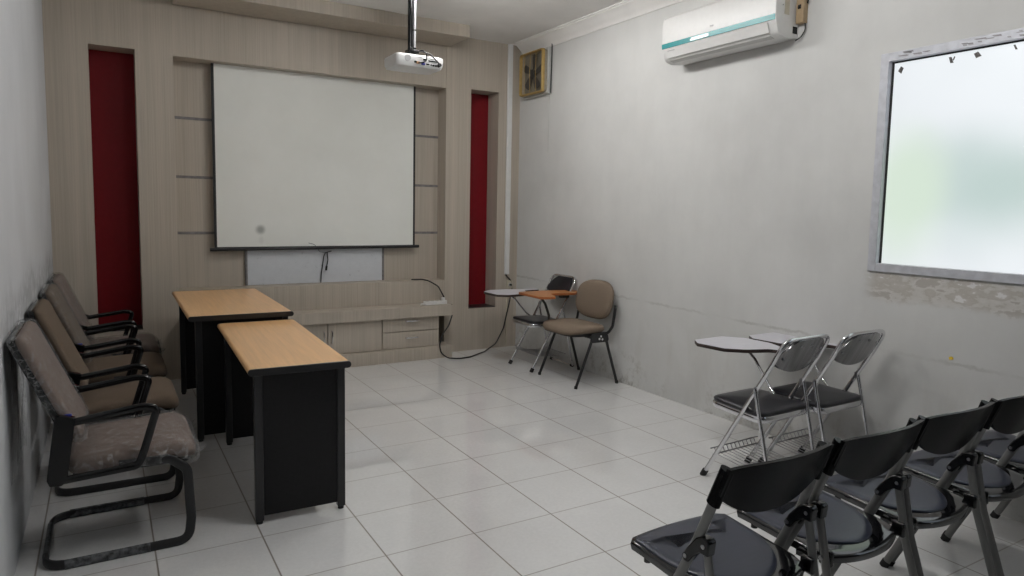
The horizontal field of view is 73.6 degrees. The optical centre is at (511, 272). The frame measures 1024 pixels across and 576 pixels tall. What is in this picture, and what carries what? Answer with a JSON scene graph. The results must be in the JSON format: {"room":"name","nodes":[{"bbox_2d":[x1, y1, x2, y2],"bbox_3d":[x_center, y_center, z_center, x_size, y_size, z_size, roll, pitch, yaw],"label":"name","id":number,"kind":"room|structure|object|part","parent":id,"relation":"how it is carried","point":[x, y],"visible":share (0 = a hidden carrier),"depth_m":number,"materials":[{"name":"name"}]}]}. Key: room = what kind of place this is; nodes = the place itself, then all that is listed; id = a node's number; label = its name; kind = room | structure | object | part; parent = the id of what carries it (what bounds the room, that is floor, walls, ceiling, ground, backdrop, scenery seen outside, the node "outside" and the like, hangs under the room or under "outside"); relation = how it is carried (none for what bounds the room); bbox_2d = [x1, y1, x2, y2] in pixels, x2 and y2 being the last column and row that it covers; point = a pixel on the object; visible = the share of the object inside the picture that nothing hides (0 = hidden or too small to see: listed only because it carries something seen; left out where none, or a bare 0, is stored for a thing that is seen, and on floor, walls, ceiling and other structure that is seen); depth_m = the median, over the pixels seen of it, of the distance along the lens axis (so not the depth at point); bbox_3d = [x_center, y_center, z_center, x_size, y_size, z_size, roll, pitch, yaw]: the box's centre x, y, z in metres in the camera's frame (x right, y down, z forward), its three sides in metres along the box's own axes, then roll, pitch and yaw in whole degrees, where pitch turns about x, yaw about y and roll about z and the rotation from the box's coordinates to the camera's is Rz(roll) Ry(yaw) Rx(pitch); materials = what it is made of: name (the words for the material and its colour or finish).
{"room":"classroom","nodes":[
{"label":"classroom","id":0,"kind":"room"},
{"bbox_2d":[0,0,52,575],"bbox_3d":[-1.559,-0.304,1.815,0.150,3.014,8.050,-2,6,-31],"label":"wall","id":1,"kind":"structure","parent":0,"point":[26,256],"depth_m":3.06,"materials":[{"name":"paint"}]},
{"bbox_2d":[42,0,520,379],"bbox_3d":[-1.720,-0.700,6.091,3.960,3.014,0.380,-2,6,-31],"label":"wall","id":2,"kind":"structure","parent":0,"point":[128,82],"depth_m":5.51,"materials":[{"name":"grey wood"}]},
{"bbox_3d":[-3.085,-0.628,5.329,0.298,2.122,0.027,-2,6,-31],"label":"red panel","id":3,"kind":"part","parent":2,"relation":"part of","materials":[{"name":"red paint"}]},
{"bbox_3d":[-3.044,0.436,5.324,0.298,0.006,0.213,-2,6,-31],"label":"niche sill","id":4,"kind":"part","parent":2,"relation":"part of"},
{"bbox_2d":[210,63,418,250],"bbox_3d":[-1.669,-0.954,6.005,1.840,1.512,0.024,-2,6,-31],"label":"projector screen","id":5,"kind":"object","parent":2,"relation":"attached to","point":[300,160],"visible":1,"depth_m":5.95,"materials":[{"name":"fabric"}]},
{"bbox_2d":[310,243,331,282],"bbox_3d":[-1.712,-0.086,6.085,0.221,0.361,0.039,-4,7,-43],"label":"pull cord","id":6,"kind":"object","parent":5,"relation":"hanging from","point":[310,243],"visible":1,"depth_m":6.12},
{"bbox_2d":[245,248,383,284],"bbox_3d":[-1.733,-0.206,6.106,1.232,0.597,0.026,-2,6,-31],"label":"whiteboard","id":7,"kind":"object","parent":2,"relation":"attached to","point":[262,267],"visible":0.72,"depth_m":6.08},
{"bbox_2d":[172,0,469,45],"bbox_3d":[-1.482,-2.114,5.629,2.342,0.106,0.405,-2,6,-31],"label":"ceiling beam","id":8,"kind":"structure","parent":2,"relation":"attached to","point":[321,13],"depth_m":5.57,"materials":[{"name":"grey wood"}]},
{"bbox_3d":[-0.396,-0.724,6.925,0.305,2.122,0.027,-2,6,-31],"label":"red panel","id":9,"kind":"part","parent":2,"relation":"part of","materials":[{"name":"red paint"}]},
{"bbox_3d":[-0.354,0.340,6.919,0.305,0.006,0.213,-2,6,-31],"label":"niche sill","id":10,"kind":"part","parent":2,"relation":"part of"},
{"bbox_2d":[505,297,507,344],"bbox_3d":[-0.057,0.455,6.976,0.012,0.575,0.010,-2,6,-31],"label":"conduit","id":11,"kind":"object","parent":2,"relation":"attached to","point":[506,297],"visible":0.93,"depth_m":6.99,"materials":[{"name":"beige plastic"}]},
{"bbox_2d":[504,44,512,273],"bbox_3d":[-0.032,-1.110,6.825,0.055,2.269,0.018,-2,6,-31],"label":"cable conduit","id":12,"kind":"object","parent":2,"relation":"attached to","point":[510,46],"visible":1,"depth_m":6.81,"materials":[{"name":"white plastic"}]},
{"bbox_2d":[506,280,512,288],"bbox_3d":[-0.019,0.124,6.944,0.065,0.085,0.045,-2,6,-31],"label":"wall socket","id":13,"kind":"object","parent":2,"relation":"attached to","point":[509,283],"visible":1,"depth_m":6.94,"materials":[{"name":"white plastic"}]},
{"bbox_2d":[326,0,624,44],"bbox_3d":[0.241,-1.914,2.694,4.340,0.100,8.100,-2,6,-31],"label":"ceiling","id":14,"kind":"structure","parent":0,"point":[499,21],"depth_m":5.62,"materials":[{"name":"paint"}]},
{"bbox_2d":[384,0,442,74],"bbox_3d":[-0.635,-1.685,4.468,0.335,0.715,0.287,-2,6,-31],"label":"ceiling projector","id":15,"kind":"object","parent":14,"relation":"hanging from","point":[409,61],"visible":1,"depth_m":4.46,"materials":[{"name":"white plastic"}]},
{"bbox_2d":[405,54,410,60],"bbox_3d":[-0.665,-1.371,4.364,0.042,0.042,0.003,-2,6,-31],"label":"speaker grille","id":16,"kind":"object","parent":15,"relation":"attached to","point":[407,56],"depth_m":4.36,"materials":[{"name":"white plastic"}]},
{"bbox_2d":[14,346,1023,575],"bbox_3d":[0.182,1.186,2.979,4.340,0.100,8.100,-2,6,-31],"label":"floor","id":17,"kind":"structure","parent":0,"point":[483,464],"depth_m":3.34,"materials":[{"name":"tile"}]},
{"bbox_2d":[7,321,195,569],"bbox_3d":[-1.673,0.655,2.875,0.674,0.911,0.546,-2,6,-31],"label":"chair","id":18,"kind":"object","parent":17,"relation":"on","point":[114,447],"visible":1,"depth_m":2.72,"materials":[{"name":"brown fabric"}]},
{"bbox_3d":[-1.843,0.422,2.749,0.202,0.408,0.470,-2,6,-31],"label":"backrest","id":19,"kind":"part","parent":18,"relation":"part of","materials":[{"name":"brown fabric"}]},
{"bbox_3d":[-1.568,0.657,2.636,0.381,0.281,0.031,-2,6,-31],"label":"armrest","id":20,"kind":"part","parent":18,"relation":"part of","materials":[{"name":"black plastic"}]},
{"bbox_3d":[-1.831,0.611,3.077,0.381,0.281,0.031,-2,6,-31],"label":"armrest","id":21,"kind":"part","parent":18,"relation":"part of","materials":[{"name":"black plastic"}]},
{"bbox_3d":[-1.617,0.711,2.914,0.455,0.098,0.470,-2,6,-31],"label":"seat","id":22,"kind":"part","parent":18,"relation":"part of","materials":[{"name":"brown fabric"}]},
{"bbox_3d":[-1.618,0.758,2.918,0.423,0.016,0.437,-2,6,-31],"label":"seat","id":23,"kind":"part","parent":18,"relation":"part of","materials":[{"name":"brown fabric"}]},
{"bbox_2d":[27,299,178,495],"bbox_3d":[-2.078,0.593,3.521,0.622,0.898,0.546,-2,6,-31],"label":"chair","id":24,"kind":"object","parent":17,"relation":"on","point":[162,393],"visible":0.63,"depth_m":3.37,"materials":[{"name":"brown fabric"}]},
{"bbox_3d":[-2.233,0.354,3.404,0.202,0.408,0.470,-2,6,-31],"label":"backrest","id":25,"kind":"part","parent":24,"relation":"part of","materials":[{"name":"brown fabric"}]},
{"bbox_3d":[-1.959,0.589,3.291,0.381,0.281,0.031,-2,6,-31],"label":"armrest","id":26,"kind":"part","parent":24,"relation":"part of","materials":[{"name":"black plastic"}]},
{"bbox_3d":[-2.222,0.543,3.731,0.381,0.281,0.031,-2,6,-31],"label":"armrest","id":27,"kind":"part","parent":24,"relation":"part of","materials":[{"name":"black plastic"}]},
{"bbox_3d":[-2.007,0.643,3.568,0.455,0.098,0.470,-2,6,-31],"label":"seat","id":28,"kind":"part","parent":24,"relation":"part of","materials":[{"name":"brown fabric"}]},
{"bbox_3d":[-2.008,0.690,3.573,0.423,0.016,0.437,-2,6,-31],"label":"seat","id":29,"kind":"part","parent":24,"relation":"part of","materials":[{"name":"grey fabric"}]},
{"bbox_2d":[40,284,166,417],"bbox_3d":[-2.459,0.522,4.152,0.628,0.910,0.546,-2,6,-31],"label":"chair","id":30,"kind":"object","parent":17,"relation":"on","point":[154,361],"visible":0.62,"depth_m":4.04,"materials":[{"name":"brown fabric"}]},
{"bbox_3d":[-2.611,0.289,4.037,0.202,0.408,0.470,-2,6,-31],"label":"backrest","id":31,"kind":"part","parent":30,"relation":"part of","materials":[{"name":"brown fabric"}]},
{"bbox_3d":[-2.337,0.524,3.923,0.381,0.281,0.031,-2,6,-31],"label":"armrest","id":32,"kind":"part","parent":30,"relation":"part of","materials":[{"name":"black plastic"}]},
{"bbox_3d":[-2.600,0.478,4.364,0.381,0.281,0.031,-2,6,-31],"label":"armrest","id":33,"kind":"part","parent":30,"relation":"part of","materials":[{"name":"black plastic"}]},
{"bbox_3d":[-2.385,0.578,4.201,0.455,0.098,0.470,-2,6,-31],"label":"seat","id":34,"kind":"part","parent":30,"relation":"part of","materials":[{"name":"brown fabric"}]},
{"bbox_2d":[48,274,158,360],"bbox_3d":[-2.798,0.459,4.761,0.671,0.909,0.546,-2,6,-31],"label":"chair","id":35,"kind":"object","parent":17,"relation":"on","point":[149,343],"visible":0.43,"depth_m":4.63,"materials":[{"name":"brown fabric"}]},
{"bbox_3d":[-2.969,0.227,4.635,0.202,0.408,0.470,-2,6,-31],"label":"backrest","id":36,"kind":"part","parent":35,"relation":"part of","materials":[{"name":"brown fabric"}]},
{"bbox_3d":[-2.694,0.462,4.522,0.381,0.281,0.031,-2,6,-31],"label":"armrest","id":37,"kind":"part","parent":35,"relation":"part of","materials":[{"name":"black plastic"}]},
{"bbox_3d":[-2.957,0.416,4.963,0.381,0.281,0.031,-2,6,-31],"label":"armrest","id":38,"kind":"part","parent":35,"relation":"part of","materials":[{"name":"black plastic"}]},
{"bbox_3d":[-2.743,0.516,4.800,0.455,0.098,0.470,-2,6,-31],"label":"seat","id":39,"kind":"part","parent":35,"relation":"part of","materials":[{"name":"brown fabric"}]},
{"bbox_2d":[172,288,293,441],"bbox_3d":[-1.920,0.564,4.630,0.587,0.756,1.300,-2,6,-30],"label":"desk","id":40,"kind":"object","parent":17,"relation":"on","point":[200,311],"visible":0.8,"depth_m":4.09,"materials":[{"name":"brown wood"}]},
{"bbox_3d":[-2.412,0.528,5.010,0.036,0.712,0.036,-2,6,-30],"label":"post","id":41,"kind":"part","parent":40,"relation":"part of","materials":[{"name":"black wood"}]},
{"bbox_3d":[-2.201,0.510,5.132,0.465,0.691,0.018,-2,6,-30],"label":"panel","id":42,"kind":"part","parent":40,"relation":"part of","materials":[{"name":"black wood"}]},
{"bbox_3d":[-1.835,0.631,4.016,0.036,0.712,0.036,-2,6,-30],"label":"post","id":43,"kind":"part","parent":40,"relation":"part of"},
{"bbox_3d":[-1.591,0.260,4.042,0.587,0.031,0.012,-2,6,-30],"label":"edge trim","id":44,"kind":"part","parent":40,"relation":"part of","materials":[{"name":"black plastic"}]},
{"bbox_3d":[-1.622,0.613,4.136,0.465,0.691,0.018,-2,6,-30],"label":"panel","id":45,"kind":"part","parent":40,"relation":"part of","materials":[{"name":"black wood"}]},
{"bbox_2d":[217,319,350,524],"bbox_3d":[-1.226,0.700,3.561,0.439,0.708,1.270,-2,6,-29],"label":"desk","id":46,"kind":"object","parent":17,"relation":"on","point":[285,386],"visible":1,"depth_m":3.09,"materials":[{"name":"brown wood"}]},
{"bbox_3d":[-1.646,0.663,3.970,0.036,0.664,0.036,-2,6,-29],"label":"post","id":47,"kind":"part","parent":46,"relation":"part of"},
{"bbox_3d":[-1.489,0.647,4.056,0.335,0.643,0.018,-2,6,-29],"label":"panel","id":48,"kind":"part","parent":46,"relation":"part of","materials":[{"name":"black wood"}]},
{"bbox_3d":[-1.107,0.763,2.989,0.036,0.664,0.036,-2,6,-29],"label":"post","id":49,"kind":"part","parent":46,"relation":"part of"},
{"bbox_3d":[-0.949,0.748,3.073,0.335,0.643,0.018,-2,6,-29],"label":"panel","id":50,"kind":"part","parent":46,"relation":"part of","materials":[{"name":"black wood"}]},
{"bbox_3d":[-0.918,0.419,2.981,0.439,0.031,0.012,-2,6,-29],"label":"edge trim","id":51,"kind":"part","parent":46,"relation":"part of","materials":[{"name":"black plastic"}]},
{"bbox_3d":[-0.792,0.753,3.161,0.036,0.664,0.036,-2,6,-29],"label":"post","id":52,"kind":"part","parent":46,"relation":"part of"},
{"bbox_2d":[301,320,380,353],"bbox_3d":[-1.621,0.570,5.950,0.976,0.284,0.184,-2,6,-31],"label":"base cabinet","id":53,"kind":"object","parent":17,"relation":"on","point":[361,336],"visible":0.59,"depth_m":6.00,"materials":[{"name":"grey wood"}]},
{"bbox_3d":[-1.806,0.583,5.781,0.481,0.275,0.019,-2,6,-31],"label":"door","id":54,"kind":"part","parent":53,"relation":"part of","materials":[{"name":"grey wood"}]},
{"bbox_3d":[-1.384,0.568,6.031,0.481,0.275,0.019,-2,6,-31],"label":"door","id":55,"kind":"part","parent":53,"relation":"part of","materials":[{"name":"grey wood"}]},
{"bbox_2d":[288,297,452,324],"bbox_3d":[-1.597,0.350,5.934,2.299,0.157,0.208,-2,6,-31],"label":"shelf","id":56,"kind":"object","parent":53,"relation":"on","point":[369,313],"depth_m":6.06,"materials":[{"name":"grey wood"}]},
{"bbox_2d":[411,279,443,296],"bbox_3d":[-0.798,0.175,6.508,0.328,0.225,0.057,1,5,0],"label":"cable","id":57,"kind":"object","parent":56,"relation":"on","point":[411,279],"visible":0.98,"depth_m":6.50,"materials":[{"name":"black rubber"}]},
{"bbox_3d":[-0.743,0.272,6.422,0.287,0.060,0.050,-3,7,-36],"label":"power strip","id":58,"kind":"part","parent":56,"relation":"part of","materials":[{"name":"white plastic"}]},
{"bbox_2d":[340,341,451,367],"bbox_3d":[-1.605,0.770,5.969,2.296,0.114,0.203,-2,6,-31],"label":"plinth","id":59,"kind":"object","parent":17,"relation":"on","point":[366,358],"visible":0.44,"depth_m":6.20,"materials":[{"name":"grey wood"}]},
{"bbox_2d":[381,316,438,349],"bbox_3d":[-0.959,0.547,6.342,0.556,0.284,0.186,-2,6,-31],"label":"base cabinet","id":60,"kind":"object","parent":17,"relation":"on","point":[419,331],"visible":0.91,"depth_m":6.28,"materials":[{"name":"grey wood"}]},
{"bbox_3d":[-0.932,0.615,6.306,0.552,0.147,0.019,-2,6,-31],"label":"drawer","id":61,"kind":"part","parent":60,"relation":"part of","materials":[{"name":"grey wood"}]},
{"bbox_3d":[-0.930,0.474,6.293,0.552,0.120,0.019,-2,6,-31],"label":"drawer","id":62,"kind":"part","parent":60,"relation":"part of","materials":[{"name":"grey wood"}]},
{"bbox_2d":[439,274,511,358],"bbox_3d":[-0.292,0.408,6.628,0.928,0.760,0.186,-4,7,-43],"label":"cable","id":63,"kind":"object","parent":17,"relation":"on","point":[505,274],"visible":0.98,"depth_m":6.53,"materials":[{"name":"black rubber"}]},
{"bbox_2d":[484,273,575,372],"bbox_3d":[0.146,0.434,6.185,0.703,0.825,0.588,-2,6,-31],"label":"chair","id":64,"kind":"object","parent":17,"relation":"on","point":[561,282],"visible":0.91,"depth_m":6.15,"materials":[{"name":"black metal"}]},
{"bbox_3d":[0.093,0.326,6.313,0.339,0.292,0.108,-2,6,-31],"label":"tablet arm","id":65,"kind":"part","parent":64,"relation":"part of","materials":[{"name":"silver metal"}]},
{"bbox_3d":[0.229,0.422,6.142,0.340,0.038,0.394,-2,6,-31],"label":"seat","id":66,"kind":"part","parent":64,"relation":"part of","materials":[{"name":"black leather"}]},
{"bbox_3d":[0.297,0.514,6.399,0.132,0.479,0.021,-2,6,-27],"label":"leg","id":67,"kind":"part","parent":64,"relation":"part of","materials":[{"name":"silver metal"}]},
{"bbox_3d":[0.282,0.428,6.158,0.467,0.803,0.384,-2,6,-31],"label":"frame","id":68,"kind":"part","parent":64,"relation":"part of","materials":[{"name":"silver metal"}]},
{"bbox_3d":[0.491,0.548,6.074,0.132,0.479,0.021,-3,6,-35],"label":"leg","id":69,"kind":"part","parent":64,"relation":"part of","materials":[{"name":"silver metal"}]},
{"bbox_2d":[519,279,617,388],"bbox_3d":[0.480,0.472,5.775,0.568,0.826,0.786,-2,6,-31],"label":"chair","id":70,"kind":"object","parent":17,"relation":"on","point":[594,298],"visible":1,"depth_m":5.64,"materials":[{"name":"brown fabric"}]},
{"bbox_3d":[0.311,0.670,5.859,0.181,0.394,0.023,-2,6,-27],"label":"leg","id":71,"kind":"part","parent":70,"relation":"part of","materials":[{"name":"metal"}]},
{"bbox_3d":[0.374,0.337,5.882,0.312,0.278,0.086,-3,7,-41],"label":"tablet arm","id":72,"kind":"part","parent":70,"relation":"part of"},
{"bbox_3d":[0.503,0.443,5.649,0.376,0.082,0.496,-2,6,-31],"label":"seat","id":73,"kind":"part","parent":70,"relation":"part of","materials":[{"name":"beige fabric"}]},
{"bbox_3d":[0.541,0.662,5.995,0.147,0.392,0.023,-3,6,-35],"label":"leg","id":74,"kind":"part","parent":70,"relation":"part of","materials":[{"name":"metal"}]},
{"bbox_3d":[0.574,0.715,5.418,0.181,0.394,0.023,-2,6,-34],"label":"leg","id":75,"kind":"part","parent":70,"relation":"part of","materials":[{"name":"black metal"}]},
{"bbox_3d":[0.704,0.224,5.747,0.111,0.320,0.468,-2,6,-31],"label":"backrest","id":76,"kind":"part","parent":70,"relation":"part of","materials":[{"name":"beige fabric"}]},
{"bbox_3d":[0.699,0.523,5.463,0.178,0.075,0.015,-2,6,-31],"label":"plate","id":77,"kind":"part","parent":70,"relation":"part of","materials":[{"name":"black metal"}]},
{"bbox_3d":[0.804,0.707,5.555,0.147,0.392,0.023,-2,6,-26],"label":"leg","id":78,"kind":"part","parent":70,"relation":"part of","materials":[{"name":"black metal"}]},
{"bbox_2d":[630,441,833,575],"bbox_3d":[0.637,0.850,1.972,0.448,0.786,0.512,-2,6,-31],"label":"folding chair","id":79,"kind":"object","parent":17,"relation":"on","point":[711,543],"visible":1,"depth_m":1.93,"materials":[{"name":"black plastic"}]},
{"bbox_3d":[0.445,0.861,1.896,0.033,0.744,0.349,-2,6,-31],"label":"leg","id":80,"kind":"part","parent":79,"relation":"part of","materials":[{"name":"grey metal"}]},
{"bbox_3d":[0.540,0.980,1.740,0.017,0.535,0.176,-2,6,-31],"label":"leg","id":81,"kind":"part","parent":79,"relation":"part of","materials":[{"name":"grey metal"}]},
{"bbox_3d":[0.610,0.836,2.016,0.400,0.048,0.407,-2,6,-31],"label":"seat","id":82,"kind":"part","parent":79,"relation":"part of","materials":[{"name":"grey leather"}]},
{"bbox_3d":[0.713,0.556,1.826,0.436,0.170,0.118,-2,6,-31],"label":"backrest","id":83,"kind":"part","parent":79,"relation":"part of","materials":[{"name":"black plastic"}]},
{"bbox_3d":[0.801,0.848,2.107,0.030,0.744,0.349,-2,6,-28],"label":"leg","id":84,"kind":"part","parent":79,"relation":"part of","materials":[{"name":"grey metal"}]},
{"bbox_3d":[0.893,0.968,1.949,0.017,0.535,0.176,-2,6,-31],"label":"leg","id":85,"kind":"part","parent":79,"relation":"part of","materials":[{"name":"grey metal"}]},
{"bbox_2d":[695,334,829,475],"bbox_3d":[1.306,0.683,3.720,0.588,0.825,0.803,-2,6,-33],"label":"chair","id":86,"kind":"object","parent":17,"relation":"on","point":[756,405],"visible":0.88,"depth_m":3.52,"materials":[{"name":"silver metal"}]},
{"bbox_3d":[1.296,0.676,3.593,0.394,0.038,0.340,-2,6,-33],"label":"seat","id":87,"kind":"part","parent":86,"relation":"part of","materials":[{"name":"black leather"}]},
{"bbox_3d":[1.223,0.814,3.337,0.021,0.479,0.132,-3,7,-37],"label":"leg","id":88,"kind":"part","parent":86,"relation":"part of","materials":[{"name":"silver metal"}]},
{"bbox_3d":[1.417,0.581,3.813,0.108,0.292,0.339,-2,6,-33],"label":"tablet arm","id":89,"kind":"part","parent":86,"relation":"part of","materials":[{"name":"silver metal"}]},
{"bbox_3d":[1.427,0.406,3.346,0.348,0.176,0.096,-2,6,-33],"label":"panel","id":90,"kind":"part","parent":86,"relation":"part of","materials":[{"name":"silver metal"}]},
{"bbox_3d":[1.542,0.801,3.542,0.021,0.479,0.132,-2,6,-29],"label":"leg","id":91,"kind":"part","parent":86,"relation":"part of","materials":[{"name":"silver metal"}]},
{"bbox_2d":[749,329,884,476],"bbox_3d":[1.683,0.673,3.898,0.588,0.825,0.803,-2,6,-32],"label":"chair","id":92,"kind":"object","parent":17,"relation":"on","point":[825,399],"visible":0.77,"depth_m":3.66,"materials":[{"name":"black metal"}]},
{"bbox_3d":[1.670,0.667,3.771,0.394,0.038,0.340,-2,6,-32],"label":"seat","id":93,"kind":"part","parent":92,"relation":"part of","materials":[{"name":"black leather"}]},
{"bbox_3d":[1.593,0.804,3.517,0.021,0.479,0.132,-3,6,-36],"label":"leg","id":94,"kind":"part","parent":92,"relation":"part of","materials":[{"name":"silver metal"}]},
{"bbox_3d":[1.795,0.572,3.989,0.108,0.292,0.339,-2,6,-32],"label":"tablet arm","id":95,"kind":"part","parent":92,"relation":"part of","materials":[{"name":"silver metal"}]},
{"bbox_3d":[1.798,0.397,3.522,0.348,0.176,0.095,-2,6,-32],"label":"panel","id":96,"kind":"part","parent":92,"relation":"part of","materials":[{"name":"silver metal"}]},
{"bbox_3d":[1.916,0.792,3.717,0.021,0.479,0.132,-2,6,-28],"label":"leg","id":97,"kind":"part","parent":92,"relation":"part of","materials":[{"name":"silver metal"}]},
{"bbox_2d":[736,418,924,575],"bbox_3d":[1.033,0.836,2.207,0.448,0.786,0.512,-2,6,-31],"label":"folding chair","id":98,"kind":"object","parent":17,"relation":"on","point":[844,532],"visible":0.8,"depth_m":2.10,"materials":[{"name":"black plastic"}]},
{"bbox_3d":[0.837,0.847,2.126,0.030,0.744,0.349,-2,6,-34],"label":"leg","id":99,"kind":"part","parent":98,"relation":"part of","materials":[{"name":"grey metal"}]},
{"bbox_3d":[1.006,0.822,2.251,0.400,0.048,0.407,-2,6,-31],"label":"seat","id":100,"kind":"part","parent":98,"relation":"part of","materials":[{"name":"grey leather"}]},
{"bbox_3d":[0.938,0.966,1.974,0.017,0.535,0.176,-2,6,-31],"label":"leg","id":101,"kind":"part","parent":98,"relation":"part of","materials":[{"name":"grey metal"}]},
{"bbox_3d":[1.196,0.834,2.343,0.030,0.744,0.349,-2,6,-28],"label":"leg","id":102,"kind":"part","parent":98,"relation":"part of","materials":[{"name":"grey metal"}]},
{"bbox_3d":[1.110,0.542,2.062,0.436,0.170,0.118,-2,6,-31],"label":"backrest","id":103,"kind":"part","parent":98,"relation":"part of","materials":[{"name":"black plastic"}]},
{"bbox_3d":[1.290,0.953,2.186,0.017,0.535,0.176,-2,6,-31],"label":"leg","id":104,"kind":"part","parent":98,"relation":"part of","materials":[{"name":"grey metal"}]},
{"bbox_2d":[823,400,996,575],"bbox_3d":[1.419,0.822,2.441,0.448,0.786,0.512,-2,6,-30],"label":"folding chair","id":105,"kind":"object","parent":17,"relation":"on","point":[928,505],"visible":0.73,"depth_m":2.37,"materials":[{"name":"black plastic"}]},
{"bbox_3d":[1.222,0.833,2.363,0.030,0.744,0.349,-2,6,-33],"label":"leg","id":106,"kind":"part","parent":105,"relation":"part of","materials":[{"name":"grey metal"}]},
{"bbox_3d":[1.393,0.808,2.485,0.400,0.048,0.407,-2,6,-30],"label":"seat","id":107,"kind":"part","parent":105,"relation":"part of","materials":[{"name":"grey leather"}]},
{"bbox_3d":[1.321,0.952,2.209,0.017,0.535,0.176,-2,6,-30],"label":"leg","id":108,"kind":"part","parent":105,"relation":"part of","materials":[{"name":"grey metal"}]},
{"bbox_3d":[1.585,0.820,2.574,0.030,0.744,0.349,-2,6,-27],"label":"leg","id":109,"kind":"part","parent":105,"relation":"part of","materials":[{"name":"grey metal"}]},
{"bbox_3d":[1.495,0.527,2.294,0.436,0.170,0.118,-2,6,-30],"label":"backrest","id":110,"kind":"part","parent":105,"relation":"part of","materials":[{"name":"black plastic"}]},
{"bbox_3d":[1.676,0.939,2.416,0.017,0.535,0.176,-2,6,-30],"label":"leg","id":111,"kind":"part","parent":105,"relation":"part of","materials":[{"name":"grey metal"}]},
{"bbox_2d":[890,395,1023,575],"bbox_3d":[1.811,0.808,2.669,0.448,0.786,0.512,-2,6,-31],"label":"folding chair","id":112,"kind":"object","parent":17,"relation":"on","point":[995,482],"visible":0.72,"depth_m":2.56,"materials":[{"name":"black plastic"}]},
{"bbox_3d":[1.614,0.819,2.589,0.030,0.744,0.349,-2,6,-33],"label":"leg","id":113,"kind":"part","parent":112,"relation":"part of","materials":[{"name":"grey metal"}]},
{"bbox_3d":[1.784,0.794,2.713,0.400,0.048,0.407,-2,6,-31],"label":"seat","id":114,"kind":"part","parent":112,"relation":"part of","materials":[{"name":"black plastic"}]},
{"bbox_3d":[1.975,0.806,2.803,0.030,0.744,0.349,-2,6,-28],"label":"leg","id":115,"kind":"part","parent":112,"relation":"part of","materials":[{"name":"grey metal"}]},
{"bbox_3d":[1.714,0.938,2.436,0.017,0.535,0.176,-2,6,-31],"label":"leg","id":116,"kind":"part","parent":112,"relation":"part of","materials":[{"name":"grey metal"}]},
{"bbox_3d":[1.887,0.514,2.523,0.436,0.170,0.118,-2,6,-31],"label":"backrest","id":117,"kind":"part","parent":112,"relation":"part of","materials":[{"name":"black plastic"}]},
{"bbox_2d":[942,430,1023,537],"bbox_3d":[2.194,0.793,2.908,0.448,0.786,0.512,-2,6,-31],"label":"folding chair","id":118,"kind":"object","parent":17,"relation":"on","point":[993,444],"visible":0.29,"depth_m":2.96,"materials":[{"name":"black plastic"}]},
{"bbox_3d":[2.168,0.780,2.952,0.400,0.048,0.407,-2,6,-31],"label":"seat","id":119,"kind":"part","parent":118,"relation":"part of","materials":[{"name":"black plastic"}]},
{"bbox_3d":[2.358,0.792,3.042,0.030,0.744,0.349,-2,6,-28],"label":"leg","id":120,"kind":"part","parent":118,"relation":"part of","materials":[{"name":"grey metal"}]},
{"bbox_2d":[515,0,1023,522],"bbox_3d":[1.957,-0.429,3.901,0.150,3.014,8.050,-2,6,-31],"label":"wall","id":121,"kind":"structure","parent":0,"point":[730,195],"depth_m":4.47,"materials":[{"name":"paint"}]},
{"bbox_2d":[519,44,552,133],"bbox_3d":[0.212,-1.647,6.517,0.106,1.010,0.457,-2,6,-31],"label":"exhaust fan","id":122,"kind":"object","parent":121,"relation":"attached to","point":[535,67],"visible":1,"depth_m":6.46,"materials":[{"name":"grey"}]},
{"bbox_3d":[0.185,-1.891,6.489,0.030,0.400,0.410,-2,6,-31],"label":"frame","id":123,"kind":"part","parent":122,"relation":"part of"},
{"bbox_3d":[0.224,-1.892,6.512,0.006,0.360,0.370,-2,6,-31],"label":"panel","id":124,"kind":"part","parent":122,"relation":"part of","materials":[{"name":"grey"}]},
{"bbox_3d":[0.212,-1.892,6.505,0.034,0.392,0.402,-2,6,-31],"label":"casing","id":125,"kind":"part","parent":122,"relation":"part of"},
{"bbox_3d":[0.364,-1.898,6.325,0.012,0.470,0.018,-2,6,-31],"label":"cord","id":126,"kind":"part","parent":122,"relation":"part of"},
{"bbox_2d":[514,0,684,53],"bbox_3d":[1.965,-1.862,3.554,0.142,0.117,7.400,-2,6,-31],"label":"trim","id":127,"kind":"structure","parent":121,"relation":"attached to","point":[625,10],"depth_m":5.70,"materials":[{"name":"paint"}]},
{"bbox_2d":[662,0,798,64],"bbox_3d":[1.384,-1.591,4.436,0.214,0.328,0.955,-2,6,-31],"label":"air conditioner","id":128,"kind":"object","parent":121,"relation":"attached to","point":[719,28],"visible":1,"depth_m":4.33,"materials":[{"name":"white plastic"}]},
{"bbox_2d":[669,34,773,62],"bbox_3d":[1.333,-1.441,4.430,0.052,0.020,0.840,-2,6,-31],"label":"vent","id":129,"kind":"object","parent":128,"relation":"attached to","point":[749,40],"depth_m":4.39,"materials":[{"name":"white plastic"}]},
{"bbox_2d":[795,0,808,40],"bbox_3d":[1.717,-1.529,4.042,0.050,0.307,0.078,-2,6,-31],"label":"box","id":130,"kind":"object","parent":121,"relation":"attached to","point":[802,5],"visible":1,"depth_m":4.03,"materials":[{"name":"beige wood"}]},
{"bbox_2d":[867,28,1023,284],"bbox_3d":[2.403,-0.518,3.043,0.073,1.160,1.602,-2,6,-31],"label":"window","id":131,"kind":"structure","parent":121,"relation":"in","point":[948,189],"depth_m":3.40,"materials":[{"name":"glass"}]}
]}

